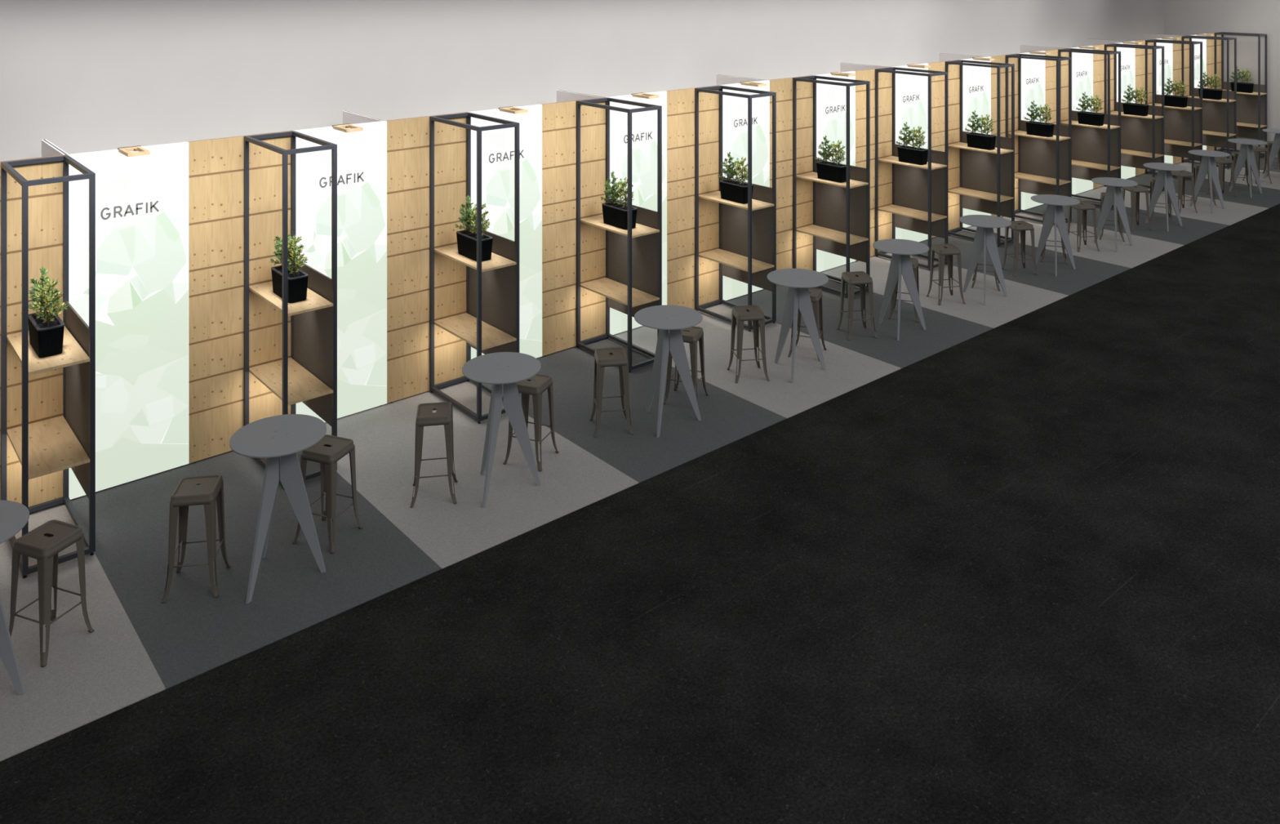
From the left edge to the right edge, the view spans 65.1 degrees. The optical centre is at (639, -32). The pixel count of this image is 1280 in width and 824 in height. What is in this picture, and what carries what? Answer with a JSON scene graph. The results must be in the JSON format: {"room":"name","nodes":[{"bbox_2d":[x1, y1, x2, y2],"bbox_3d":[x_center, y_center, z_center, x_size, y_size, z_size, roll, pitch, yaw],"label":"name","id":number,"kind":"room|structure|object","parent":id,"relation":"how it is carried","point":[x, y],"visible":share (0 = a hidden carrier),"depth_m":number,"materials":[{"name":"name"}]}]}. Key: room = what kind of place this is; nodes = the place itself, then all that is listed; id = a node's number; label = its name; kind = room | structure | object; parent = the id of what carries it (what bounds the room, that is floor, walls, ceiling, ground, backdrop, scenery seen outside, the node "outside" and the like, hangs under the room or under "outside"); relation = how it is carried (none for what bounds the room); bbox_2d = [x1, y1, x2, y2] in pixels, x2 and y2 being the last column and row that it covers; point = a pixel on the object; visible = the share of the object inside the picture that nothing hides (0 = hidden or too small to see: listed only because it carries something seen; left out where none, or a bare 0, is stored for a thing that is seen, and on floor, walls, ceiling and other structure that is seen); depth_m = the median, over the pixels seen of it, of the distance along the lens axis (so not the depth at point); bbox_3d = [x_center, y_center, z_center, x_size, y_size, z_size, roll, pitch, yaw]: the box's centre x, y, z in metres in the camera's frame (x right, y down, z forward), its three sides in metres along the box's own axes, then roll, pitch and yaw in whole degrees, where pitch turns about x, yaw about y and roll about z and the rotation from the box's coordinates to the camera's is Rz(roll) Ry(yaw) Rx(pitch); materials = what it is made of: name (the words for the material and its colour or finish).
{"room":"exhibition hall","nodes":[
{"label":"exhibition hall","id":0,"kind":"room"},
{"bbox_2d":[0,0,1164,161],"bbox_3d":[-0.999,1.246,14.110,39.040,7.200,0.200,0,0,-40],"label":"wall","id":1,"kind":"structure","parent":0,"point":[77,76],"depth_m":12.48,"materials":[{"name":"paint"}]},
{"bbox_2d":[0,150,1279,823],"bbox_3d":[7.948,4.747,3.584,39.040,0.200,27.430,0,0,-40],"label":"floor","id":2,"kind":"structure","parent":0,"point":[1025,569],"depth_m":6.95,"materials":[{"name":"carpet"}]},
{"bbox_2d":[0,502,165,760],"bbox_3d":[-4.876,4.644,7.060,2.000,0.006,3.262,0,0,-40],"label":"carpet","id":3,"kind":"object","parent":2,"relation":"on","point":[86,677],"visible":0.6,"depth_m":6.73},
{"bbox_2d":[0,499,29,694],"bbox_3d":[-4.281,4.098,6.360,0.698,1.086,0.698,0,0,-40],"label":"bar table","id":4,"kind":"object","parent":3,"relation":"on","point":[14,515],"visible":1,"depth_m":6.40,"materials":[{"name":"grey paint"}]},
{"bbox_2d":[0,154,66,506],"bbox_3d":[-5.373,3.132,8.414,0.997,3.016,0.045,0,0,-40],"label":"wood wall panel","id":5,"kind":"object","parent":3,"relation":"on","point":[45,201],"depth_m":8.55,"materials":[{"name":"brown wood"}]},
{"bbox_2d":[0,155,95,577],"bbox_3d":[-4.833,3.131,8.170,0.497,3.018,1.022,0,0,-40],"label":"shelving unit","id":6,"kind":"object","parent":3,"relation":"on","point":[66,441],"visible":0.9,"depth_m":8.08,"materials":[{"name":"metal"}]},
{"bbox_2d":[28,266,69,357],"bbox_3d":[-4.812,2.760,8.154,0.280,0.637,0.518,0,0,-40],"label":"planter","id":7,"kind":"object","parent":6,"relation":"on","point":[46,327],"visible":1,"depth_m":8.03,"materials":[{"name":"plant"}]},
{"bbox_2d":[8,519,94,666],"bbox_3d":[-4.076,4.268,6.911,0.396,0.746,0.396,0,0,21],"label":"bar stool","id":8,"kind":"object","parent":3,"relation":"on","point":[58,535],"visible":0.92,"depth_m":6.82,"materials":[{"name":"brown metal"}]},
{"bbox_2d":[70,450,441,688],"bbox_3d":[-3.352,4.644,8.355,2.000,0.006,3.262,0,0,-40],"label":"carpet","id":9,"kind":"object","parent":2,"relation":"on","point":[194,632],"visible":0.64,"depth_m":7.80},
{"bbox_2d":[66,142,188,499],"bbox_3d":[-4.608,3.132,9.060,0.998,3.016,0.050,0,0,-40],"label":"panel","id":10,"kind":"object","parent":9,"relation":"on","point":[142,202],"visible":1,"depth_m":9.07,"materials":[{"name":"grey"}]},
{"bbox_2d":[160,474,231,603],"bbox_3d":[-3.339,4.268,7.560,0.396,0.746,0.396,0,0,-9],"label":"bar stool","id":11,"kind":"object","parent":9,"relation":"on","point":[210,491],"visible":1,"depth_m":7.45,"materials":[{"name":"brown metal"}]},
{"bbox_2d":[187,130,293,463],"bbox_3d":[-3.849,3.132,9.709,0.997,3.016,0.045,0,0,-40],"label":"wood wall panel","id":12,"kind":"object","parent":9,"relation":"on","point":[215,166],"depth_m":9.62,"materials":[{"name":"brown wood"}]},
{"bbox_2d":[229,413,326,603],"bbox_3d":[-2.757,4.098,7.656,0.698,1.086,0.698,0,0,-40],"label":"bar table","id":13,"kind":"object","parent":9,"relation":"on","point":[278,439],"visible":1,"depth_m":7.65,"materials":[{"name":"grey paint"}]},
{"bbox_2d":[244,130,337,489],"bbox_3d":[-3.309,3.131,9.465,0.497,3.018,1.022,0,0,-40],"label":"shelving unit","id":14,"kind":"object","parent":9,"relation":"on","point":[309,376],"visible":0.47,"depth_m":9.42,"materials":[{"name":"metal"}]},
{"bbox_2d":[270,229,308,302],"bbox_3d":[-3.288,2.760,9.450,0.280,0.637,0.518,0,0,-40],"label":"planter","id":15,"kind":"object","parent":14,"relation":"on","point":[297,278],"visible":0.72,"depth_m":9.35,"materials":[{"name":"plastic"}]},
{"bbox_2d":[292,434,363,553],"bbox_3d":[-2.553,4.268,8.207,0.396,0.746,0.396,0,0,21],"label":"bar stool","id":16,"kind":"object","parent":9,"relation":"on","point":[322,452],"visible":0.92,"depth_m":8.11,"materials":[{"name":"brown metal"}]},
{"bbox_2d":[324,379,639,568],"bbox_3d":[-1.828,4.644,9.650,2.000,0.006,3.262,0,0,-40],"label":"carpet","id":17,"kind":"object","parent":2,"relation":"on","point":[571,479],"visible":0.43,"depth_m":9.13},
{"bbox_2d":[294,120,386,422],"bbox_3d":[-3.084,3.132,10.356,0.998,3.016,0.050,0,0,-40],"label":"panel","id":18,"kind":"object","parent":17,"relation":"on","point":[362,156],"visible":0.65,"depth_m":10.42,"materials":[{"name":"white plastic"}]},
{"bbox_2d":[386,111,467,403],"bbox_3d":[-2.325,3.132,11.004,0.997,3.016,0.045,0,0,-40],"label":"wood wall panel","id":19,"kind":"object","parent":17,"relation":"on","point":[407,139],"depth_m":10.93,"materials":[{"name":"brown wood"}]},
{"bbox_2d":[409,401,457,507],"bbox_3d":[-1.815,4.268,8.855,0.396,0.746,0.396,0,0,-9],"label":"bar stool","id":20,"kind":"object","parent":17,"relation":"on","point":[425,416],"visible":1,"depth_m":8.72,"materials":[{"name":"brown metal"}]},
{"bbox_2d":[429,112,519,423],"bbox_3d":[-1.785,3.131,10.760,0.497,3.018,1.022,0,0,-40],"label":"shelving unit","id":21,"kind":"object","parent":17,"relation":"on","point":[490,323],"visible":0.79,"depth_m":10.72,"materials":[{"name":"metal"}]},
{"bbox_2d":[454,195,493,261],"bbox_3d":[-1.764,2.760,10.745,0.280,0.637,0.518,0,0,-40],"label":"planter","id":22,"kind":"object","parent":21,"relation":"on","point":[467,237],"visible":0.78,"depth_m":10.68,"materials":[{"name":"black plastic"}]},
{"bbox_2d":[462,351,541,507],"bbox_3d":[-1.234,4.098,8.951,0.698,1.086,0.698,0,0,-40],"label":"bar table","id":23,"kind":"object","parent":17,"relation":"on","point":[506,368],"visible":1,"depth_m":8.95,"materials":[{"name":"grey paint"}]},
{"bbox_2d":[502,373,559,471],"bbox_3d":[-1.029,4.268,9.502,0.396,0.746,0.396,0,0,21],"label":"bar stool","id":24,"kind":"object","parent":17,"relation":"on","point":[526,387],"visible":0.66,"depth_m":9.40,"materials":[{"name":"brown metal"}]},
{"bbox_2d":[485,337,786,482],"bbox_3d":[-0.304,4.644,10.946,2.000,0.006,3.262,0,0,-40],"label":"carpet","id":25,"kind":"object","parent":2,"relation":"on","point":[726,417],"visible":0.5,"depth_m":10.38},
{"bbox_2d":[467,104,542,359],"bbox_3d":[-1.560,3.132,11.651,0.998,3.016,0.050,0,0,-40],"label":"panel","id":26,"kind":"object","parent":25,"relation":"on","point":[497,144],"visible":0.64,"depth_m":11.77,"materials":[{"name":"white plastic"}]},
{"bbox_2d":[541,97,607,355],"bbox_3d":[-0.801,3.132,12.300,0.997,3.016,0.045,0,0,-40],"label":"wood wall panel","id":27,"kind":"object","parent":25,"relation":"on","point":[558,118],"depth_m":12.24,"materials":[{"name":"brown wood"}]},
{"bbox_2d":[589,346,633,437],"bbox_3d":[-0.291,4.268,10.151,0.396,0.746,0.396,0,0,-9],"label":"bar stool","id":28,"kind":"object","parent":25,"relation":"on","point":[602,358],"visible":1,"depth_m":10.02,"materials":[{"name":"brown metal"}]},
{"bbox_2d":[576,97,662,372],"bbox_3d":[-0.262,3.131,12.056,0.497,3.018,1.022,0,0,-40],"label":"shelving unit","id":29,"kind":"object","parent":25,"relation":"on","point":[632,283],"visible":0.84,"depth_m":12.08,"materials":[{"name":"metal"}]},
{"bbox_2d":[600,171,637,229],"bbox_3d":[-0.240,2.760,12.040,0.280,0.637,0.518,0,0,-40],"label":"planter","id":30,"kind":"object","parent":29,"relation":"on","point":[615,213],"visible":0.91,"depth_m":11.98,"materials":[{"name":"black plastic"}]},
{"bbox_2d":[634,305,702,437],"bbox_3d":[0.290,4.098,10.246,0.698,1.086,0.698,0,0,-40],"label":"bar table","id":31,"kind":"object","parent":25,"relation":"on","point":[669,320],"visible":1,"depth_m":10.26,"materials":[{"name":"grey paint"}]},
{"bbox_2d":[663,326,708,406],"bbox_3d":[0.495,4.268,10.797,0.396,0.746,0.396,0,0,21],"label":"bar stool","id":32,"kind":"object","parent":25,"relation":"on","point":[695,334],"visible":0.65,"depth_m":10.69,"materials":[{"name":"brown metal"}]},
{"bbox_2d":[611,302,901,417],"bbox_3d":[1.220,4.644,12.241,2.000,0.006,3.262,0,0,-40],"label":"carpet","id":33,"kind":"object","parent":2,"relation":"on","point":[847,370],"visible":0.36,"depth_m":11.68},
{"bbox_2d":[608,90,666,334],"bbox_3d":[-0.036,3.132,12.946,0.998,3.016,0.050,0,0,-40],"label":"panel","id":34,"kind":"object","parent":33,"relation":"on","point":[644,124],"visible":0.4,"depth_m":12.96,"materials":[{"name":"white plastic"}]},
{"bbox_2d":[665,85,719,309],"bbox_3d":[0.723,3.132,13.595,0.997,3.016,0.045,0,0,-40],"label":"wood wall panel","id":35,"kind":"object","parent":33,"relation":"on","point":[680,103],"depth_m":13.51,"materials":[{"name":"brown wood"}]},
{"bbox_2d":[694,85,776,331],"bbox_3d":[1.262,3.131,13.351,0.497,3.018,1.022,0,0,-40],"label":"shelving unit","id":36,"kind":"object","parent":33,"relation":"on","point":[746,253],"visible":0.96,"depth_m":13.39,"materials":[{"name":"metal"}]},
{"bbox_2d":[718,151,753,204],"bbox_3d":[1.284,2.760,13.335,0.280,0.637,0.518,0,0,-40],"label":"planter","id":37,"kind":"object","parent":36,"relation":"on","point":[732,190],"visible":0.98,"depth_m":13.28,"materials":[{"name":"plastic"}]},
{"bbox_2d":[727,304,769,382],"bbox_3d":[1.232,4.268,11.446,0.396,0.746,0.396,0,0,-9],"label":"bar stool","id":38,"kind":"object","parent":33,"relation":"on","point":[740,313],"visible":1,"depth_m":11.32,"materials":[{"name":"brown metal"}]},
{"bbox_2d":[767,268,828,383],"bbox_3d":[1.814,4.098,11.541,0.698,1.086,0.698,0,0,-40],"label":"bar table","id":39,"kind":"object","parent":33,"relation":"on","point":[798,281],"visible":1,"depth_m":11.56,"materials":[{"name":"grey paint"}]},
{"bbox_2d":[787,287,826,361],"bbox_3d":[2.019,4.268,12.092,0.396,0.746,0.396,0,0,21],"label":"bar stool","id":40,"kind":"object","parent":33,"relation":"on","point":[815,295],"visible":0.55,"depth_m":12.11,"materials":[{"name":"brown metal"}]},
{"bbox_2d":[721,279,993,368],"bbox_3d":[2.744,4.644,13.536,2.000,0.006,3.262,0,0,-40],"label":"carpet","id":41,"kind":"object","parent":2,"relation":"on","point":[943,331],"visible":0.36,"depth_m":12.98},
{"bbox_2d":[718,80,769,300],"bbox_3d":[1.488,3.132,14.242,0.998,3.016,0.050,0,0,-40],"label":"panel","id":42,"kind":"object","parent":41,"relation":"on","point":[735,108],"visible":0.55,"depth_m":14.21,"materials":[{"name":"white plastic"}]},
{"bbox_2d":[769,75,813,284],"bbox_3d":[2.247,3.132,14.890,0.997,3.016,0.045,0,0,-40],"label":"wood wall panel","id":43,"kind":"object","parent":41,"relation":"on","point":[783,87],"depth_m":14.84,"materials":[{"name":"brown wood"}]},
{"bbox_2d":[792,75,870,297],"bbox_3d":[2.786,3.131,14.646,0.497,3.018,1.022,0,0,-40],"label":"shelving unit","id":44,"kind":"object","parent":41,"relation":"on","point":[841,226],"visible":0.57,"depth_m":14.65,"materials":[{"name":"metal"}]},
{"bbox_2d":[814,135,846,182],"bbox_3d":[2.807,2.760,14.631,0.280,0.637,0.518,0,0,-40],"label":"planter","id":45,"kind":"object","parent":44,"relation":"on","point":[828,171],"visible":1,"depth_m":14.57,"materials":[{"name":"plastic"}]},
{"bbox_2d":[836,271,877,340],"bbox_3d":[2.756,4.268,12.741,0.396,0.746,0.396,0,0,-9],"label":"bar stool","id":46,"kind":"object","parent":41,"relation":"on","point":[861,278],"visible":1,"depth_m":12.62,"materials":[{"name":"brown metal"}]},
{"bbox_2d":[872,239,928,340],"bbox_3d":[3.338,4.098,12.837,0.698,1.086,0.698,0,0,-40],"label":"bar table","id":47,"kind":"object","parent":41,"relation":"on","point":[901,250],"visible":1,"depth_m":12.86,"materials":[{"name":"grey paint"}]},
{"bbox_2d":[888,257,919,322],"bbox_3d":[3.543,4.268,13.388,0.396,0.746,0.396,0,0,21],"label":"bar stool","id":48,"kind":"object","parent":41,"relation":"on","point":[914,261],"visible":0.51,"depth_m":13.29,"materials":[{"name":"brown metal"}]},
{"bbox_2d":[820,252,1067,328],"bbox_3d":[4.267,4.644,14.832,2.000,0.006,3.262,0,0,-40],"label":"carpet","id":49,"kind":"object","parent":2,"relation":"on","point":[1021,300],"visible":0.57,"depth_m":14.24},
{"bbox_2d":[813,71,855,271],"bbox_3d":[3.012,3.132,15.537,0.998,3.016,0.050,0,0,-40],"label":"panel","id":50,"kind":"object","parent":49,"relation":"on","point":[831,100],"visible":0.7,"depth_m":15.49,"materials":[{"name":"white plastic"}]},
{"bbox_2d":[855,66,892,261],"bbox_3d":[3.771,3.132,16.186,0.997,3.016,0.045,0,0,-40],"label":"wood wall panel","id":51,"kind":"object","parent":49,"relation":"on","point":[885,79],"depth_m":16.24,"materials":[{"name":"brown wood"}]},
{"bbox_2d":[875,66,948,270],"bbox_3d":[4.310,3.131,15.941,0.497,3.018,1.022,0,0,-40],"label":"shelving unit","id":52,"kind":"object","parent":49,"relation":"on","point":[920,193],"visible":0.87,"depth_m":16.01,"materials":[{"name":"metal"}]},
{"bbox_2d":[895,121,928,164],"bbox_3d":[4.331,2.760,15.926,0.280,0.637,0.518,0,0,-40],"label":"planter","id":53,"kind":"object","parent":52,"relation":"on","point":[917,155],"visible":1,"depth_m":15.86,"materials":[{"name":"plastic"}]},
{"bbox_2d":[926,243,965,305],"bbox_3d":[4.280,4.268,14.037,0.396,0.746,0.396,0,0,-9],"label":"bar stool","id":54,"kind":"object","parent":49,"relation":"on","point":[948,250],"visible":1,"depth_m":13.91,"materials":[{"name":"brown metal"}]},
{"bbox_2d":[959,214,1011,305],"bbox_3d":[4.862,4.098,14.132,0.698,1.086,0.698,0,0,-40],"label":"bar table","id":55,"kind":"object","parent":49,"relation":"on","point":[984,237],"visible":1,"depth_m":14.16,"materials":[{"name":"grey paint"}]},
{"bbox_2d":[911,230,1131,295],"bbox_3d":[5.791,4.644,16.127,2.000,0.006,3.262,0,0,-40],"label":"carpet","id":56,"kind":"object","parent":2,"relation":"on","point":[1068,281],"visible":0.64,"depth_m":15.52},
{"bbox_2d":[895,62,928,241],"bbox_3d":[4.535,3.132,16.832,0.998,3.016,0.050,0,0,-40],"label":"panel","id":57,"kind":"object","parent":56,"relation":"on","point":[911,91],"visible":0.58,"depth_m":16.82,"materials":[{"name":"white plastic"}]},
{"bbox_2d":[926,59,959,237],"bbox_3d":[5.295,3.132,17.481,0.997,3.016,0.045,0,0,-40],"label":"wood wall panel","id":58,"kind":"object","parent":56,"relation":"on","point":[937,82],"depth_m":17.59,"materials":[{"name":"brown wood"}]},
{"bbox_2d":[945,59,1014,247],"bbox_3d":[5.834,3.131,17.237,0.497,3.018,1.022,0,0,-40],"label":"shelving unit","id":59,"kind":"object","parent":56,"relation":"on","point":[987,177],"visible":0.79,"depth_m":17.26,"materials":[{"name":"metal"}]},
{"bbox_2d":[964,110,995,150],"bbox_3d":[5.855,2.760,17.221,0.280,0.637,0.518,0,0,-40],"label":"planter","id":60,"kind":"object","parent":59,"relation":"on","point":[978,140],"visible":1,"depth_m":17.15,"materials":[{"name":"black plastic"}]},
{"bbox_2d":[1001,220,1038,276],"bbox_3d":[5.804,4.268,15.332,0.396,0.746,0.396,0,0,-9],"label":"bar stool","id":61,"kind":"object","parent":56,"relation":"on","point":[1018,226],"visible":0.92,"depth_m":15.20,"materials":[{"name":"brown metal"}]},
{"bbox_2d":[1031,194,1079,276],"bbox_3d":[6.386,4.098,15.427,0.698,1.086,0.698,0,0,-40],"label":"bar table","id":62,"kind":"object","parent":56,"relation":"on","point":[1055,214],"visible":1,"depth_m":15.45,"materials":[{"name":"grey paint"}]},
{"bbox_2d":[960,212,1184,267],"bbox_3d":[7.315,4.644,17.422,2.000,0.006,3.262,0,0,-40],"label":"carpet","id":63,"kind":"object","parent":2,"relation":"on","point":[1143,250],"visible":0.5,"depth_m":16.81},
{"bbox_2d":[962,56,991,227],"bbox_3d":[6.059,3.132,18.127,0.998,3.016,0.050,0,0,-40],"label":"panel","id":64,"kind":"object","parent":63,"relation":"on","point":[976,80],"visible":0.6,"depth_m":18.10,"materials":[{"name":"white plastic"}]},
{"bbox_2d":[990,53,1017,217],"bbox_3d":[6.818,3.132,18.776,0.997,3.016,0.045,0,0,-40],"label":"wood wall panel","id":65,"kind":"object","parent":63,"relation":"on","point":[998,59],"depth_m":18.74,"materials":[{"name":"brown wood"}]},
{"bbox_2d":[1005,53,1071,225],"bbox_3d":[7.358,3.131,18.532,0.497,3.018,1.022,0,0,-40],"label":"shelving unit","id":66,"kind":"object","parent":63,"relation":"on","point":[1044,163],"visible":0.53,"depth_m":18.61,"materials":[{"name":"metal"}]},
{"bbox_2d":[1024,100,1053,137],"bbox_3d":[7.379,2.760,18.517,0.280,0.637,0.518,0,0,-40],"label":"planter","id":67,"kind":"object","parent":66,"relation":"on","point":[1034,128],"visible":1,"depth_m":18.45,"materials":[{"name":"black plastic"}]},
{"bbox_2d":[1067,200,1099,252],"bbox_3d":[7.328,4.268,16.627,0.396,0.746,0.396,0,0,-9],"label":"bar stool","id":68,"kind":"object","parent":63,"relation":"on","point":[1082,208],"visible":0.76,"depth_m":16.49,"materials":[{"name":"brown metal"}]},
{"bbox_2d":[1091,177,1137,252],"bbox_3d":[7.910,4.098,16.723,0.698,1.086,0.698,0,0,-40],"label":"bar table","id":69,"kind":"object","parent":63,"relation":"on","point":[1113,194],"visible":1,"depth_m":16.75,"materials":[{"name":"grey paint"}]},
{"bbox_2d":[1020,196,1229,244],"bbox_3d":[8.839,4.644,18.717,2.000,0.006,3.262,0,0,-40],"label":"carpet","id":70,"kind":"object","parent":2,"relation":"on","point":[1191,229],"visible":0.57,"depth_m":18.14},
{"bbox_2d":[1017,50,1045,209],"bbox_3d":[7.583,3.132,19.423,0.998,3.016,0.050,0,0,-40],"label":"panel","id":71,"kind":"object","parent":70,"relation":"on","point":[1033,71],"visible":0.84,"depth_m":19.38,"materials":[{"name":"white plastic"}]},
{"bbox_2d":[1045,48,1069,125],"bbox_3d":[8.342,3.132,20.072,0.997,3.016,0.045,0,0,-40],"label":"wood wall panel","id":72,"kind":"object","parent":70,"relation":"on","point":[1051,65],"depth_m":20.00,"materials":[{"name":"brown wood"}]},
{"bbox_2d":[1057,48,1120,208],"bbox_3d":[8.882,3.131,19.827,0.497,3.018,1.022,0,0,-40],"label":"shelving unit","id":73,"kind":"object","parent":70,"relation":"on","point":[1095,149],"visible":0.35,"depth_m":19.88,"materials":[{"name":"metal"}]},
{"bbox_2d":[1075,92,1104,125],"bbox_3d":[8.903,2.760,19.812,0.280,0.637,0.518,0,0,-40],"label":"planter","id":74,"kind":"object","parent":73,"relation":"on","point":[1091,117],"visible":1,"depth_m":19.74,"materials":[{"name":"black plastic"}]},
{"bbox_2d":[1121,184,1152,231],"bbox_3d":[8.852,4.268,17.922,0.396,0.746,0.396,0,0,-9],"label":"bar stool","id":75,"kind":"object","parent":70,"relation":"on","point":[1135,191],"visible":0.81,"depth_m":17.79,"materials":[{"name":"brown metal"}]},
{"bbox_2d":[1143,162,1186,231],"bbox_3d":[9.434,4.098,18.018,0.698,1.086,0.698,0,0,-40],"label":"bar table","id":76,"kind":"object","parent":70,"relation":"on","point":[1164,176],"visible":1,"depth_m":18.04,"materials":[{"name":"grey paint"}]},
{"bbox_2d":[1072,185,1268,225],"bbox_3d":[10.363,4.644,20.013,2.000,0.006,3.262,0,0,-40],"label":"carpet","id":77,"kind":"object","parent":2,"relation":"on","point":[1233,212],"visible":0.5,"depth_m":19.44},
{"bbox_2d":[1071,45,1093,194],"bbox_3d":[9.107,3.132,20.718,0.998,3.016,0.050,0,0,-40],"label":"panel","id":78,"kind":"object","parent":77,"relation":"on","point":[1082,63],"visible":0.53,"depth_m":20.69,"materials":[{"name":"white plastic"}]},
{"bbox_2d":[1093,43,1114,189],"bbox_3d":[9.866,3.132,21.367,0.997,3.016,0.045,0,0,-40],"label":"wood wall panel","id":79,"kind":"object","parent":77,"relation":"on","point":[1098,59],"depth_m":21.28,"materials":[{"name":"brown wood"}]},
{"bbox_2d":[1104,43,1164,192],"bbox_3d":[10.406,3.131,21.123,0.497,3.018,1.022,0,0,-40],"label":"shelving unit","id":80,"kind":"object","parent":77,"relation":"on","point":[1142,137],"visible":0.56,"depth_m":21.16,"materials":[{"name":"metal"}]},
{"bbox_2d":[1121,84,1148,115],"bbox_3d":[10.427,2.760,21.107,0.280,0.637,0.518,0,0,-40],"label":"planter","id":81,"kind":"object","parent":80,"relation":"on","point":[1131,108],"visible":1,"depth_m":21.04,"materials":[{"name":"black plastic"}]},
{"bbox_2d":[1170,170,1197,213],"bbox_3d":[10.376,4.268,19.218,0.396,0.746,0.396,0,0,-9],"label":"bar stool","id":82,"kind":"object","parent":77,"relation":"on","point":[1181,175],"visible":0.7,"depth_m":19.08,"materials":[{"name":"brown metal"}]},
{"bbox_2d":[1188,149,1230,213],"bbox_3d":[10.957,4.098,19.313,0.698,1.086,0.698,0,0,-40],"label":"bar table","id":83,"kind":"object","parent":77,"relation":"on","point":[1207,164],"visible":1,"depth_m":19.33,"materials":[{"name":"grey paint"}]},
{"bbox_2d":[1125,171,1279,208],"bbox_3d":[11.887,4.644,21.308,2.000,0.006,3.262,0,0,-40],"label":"carpet","id":84,"kind":"object","parent":2,"relation":"on","point":[1269,197],"visible":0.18,"depth_m":20.71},
{"bbox_2d":[1116,41,1135,178],"bbox_3d":[10.631,3.132,22.013,0.998,3.016,0.050,0,0,-40],"label":"panel","id":85,"kind":"object","parent":84,"relation":"on","point":[1127,55],"visible":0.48,"depth_m":22.04,"materials":[{"name":"white plastic"}]},
{"bbox_2d":[1133,39,1154,176],"bbox_3d":[11.390,3.132,22.662,0.997,3.016,0.045,0,0,-40],"label":"wood wall panel","id":86,"kind":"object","parent":84,"relation":"on","point":[1140,53],"depth_m":22.59,"materials":[{"name":"brown wood"}]},
{"bbox_2d":[1145,39,1202,179],"bbox_3d":[11.930,3.131,22.418,0.497,3.018,1.022,0,0,-40],"label":"shelving unit","id":87,"kind":"object","parent":84,"relation":"on","point":[1183,126],"visible":0.58,"depth_m":22.44,"materials":[{"name":"metal"}]},
{"bbox_2d":[1164,77,1187,107],"bbox_3d":[11.951,2.760,22.402,0.280,0.637,0.518,0,0,-40],"label":"planter","id":88,"kind":"object","parent":87,"relation":"on","point":[1175,100],"visible":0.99,"depth_m":22.34,"materials":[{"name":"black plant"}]},
{"bbox_2d":[1206,157,1237,196],"bbox_3d":[11.900,4.268,20.513,0.396,0.746,0.396,0,0,-9],"label":"bar stool","id":89,"kind":"object","parent":84,"relation":"on","point":[1221,162],"visible":0.72,"depth_m":20.37,"materials":[{"name":"brown metal"}]},
{"bbox_2d":[1227,138,1266,197],"bbox_3d":[12.481,4.098,20.608,0.698,1.086,0.698,0,0,-40],"label":"bar table","id":90,"kind":"object","parent":84,"relation":"on","point":[1246,152],"visible":1,"depth_m":20.63,"materials":[{"name":"grey paint"}]},
{"bbox_2d":[1155,160,1279,189],"bbox_3d":[13.411,4.644,22.603,2.000,0.006,3.262,0,0,-40],"label":"carpet","id":91,"kind":"object","parent":2,"relation":"on","point":[1274,176],"visible":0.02,"depth_m":22.25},
{"bbox_2d":[1156,37,1173,164],"bbox_3d":[12.155,3.132,23.309,0.998,3.016,0.050,0,0,-40],"label":"panel","id":92,"kind":"object","parent":91,"relation":"on","point":[1168,47],"visible":0.3,"depth_m":23.37,"materials":[{"name":"white plastic"}]},
{"bbox_2d":[1172,35,1189,164],"bbox_3d":[12.914,3.132,23.957,0.997,3.016,0.045,0,0,-40],"label":"wood wall panel","id":93,"kind":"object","parent":91,"relation":"on","point":[1177,48],"depth_m":23.91,"materials":[{"name":"brown wood"}]},
{"bbox_2d":[1182,35,1236,168],"bbox_3d":[13.454,3.131,23.713,0.497,3.018,1.022,0,0,-40],"label":"shelving unit","id":94,"kind":"object","parent":91,"relation":"on","point":[1219,116],"visible":0.79,"depth_m":23.69,"materials":[{"name":"metal"}]},
{"bbox_2d":[1197,71,1222,99],"bbox_3d":[13.475,2.760,23.698,0.280,0.637,0.518,0,0,-40],"label":"planter","id":95,"kind":"object","parent":94,"relation":"on","point":[1207,93],"visible":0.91,"depth_m":23.62,"materials":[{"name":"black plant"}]},
{"bbox_2d":[1194,150,1279,172],"bbox_3d":[14.934,4.644,23.898,2.000,0.006,3.262,0,0,-40],"label":"carpet","id":96,"kind":"object","parent":2,"relation":"on","point":[1262,164],"visible":0.02,"depth_m":23.73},
{"bbox_2d":[1191,33,1206,150],"bbox_3d":[13.679,3.132,24.604,0.998,3.016,0.050,0,0,-40],"label":"panel","id":97,"kind":"object","parent":96,"relation":"on","point":[1197,46],"visible":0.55,"depth_m":24.61,"materials":[{"name":"white plastic"}]},
{"bbox_2d":[1206,31,1221,151],"bbox_3d":[14.438,3.132,25.253,0.997,3.016,0.045,0,0,-40],"label":"wood wall panel","id":98,"kind":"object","parent":96,"relation":"on","point":[1210,42],"depth_m":25.20,"materials":[{"name":"brown wood"}]},
{"bbox_2d":[1214,31,1266,157],"bbox_3d":[14.977,3.131,25.009,0.497,3.018,1.022,0,0,-40],"label":"shelving unit","id":99,"kind":"object","parent":96,"relation":"on","point":[1251,108],"visible":0.49,"depth_m":24.97,"materials":[{"name":"metal"}]},
{"bbox_2d":[1229,66,1253,93],"bbox_3d":[14.998,2.760,24.993,0.280,0.637,0.518,0,0,-40],"label":"planter","id":100,"kind":"object","parent":99,"relation":"on","point":[1246,87],"visible":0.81,"depth_m":24.91,"materials":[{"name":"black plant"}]},
{"bbox_2d":[1164,0,1279,157],"bbox_3d":[22.833,1.246,16.367,0.200,7.200,27.630,0,0,-40],"label":"wall","id":101,"kind":"structure","parent":0,"point":[1181,17],"depth_m":25.20,"materials":[{"name":"paint"}]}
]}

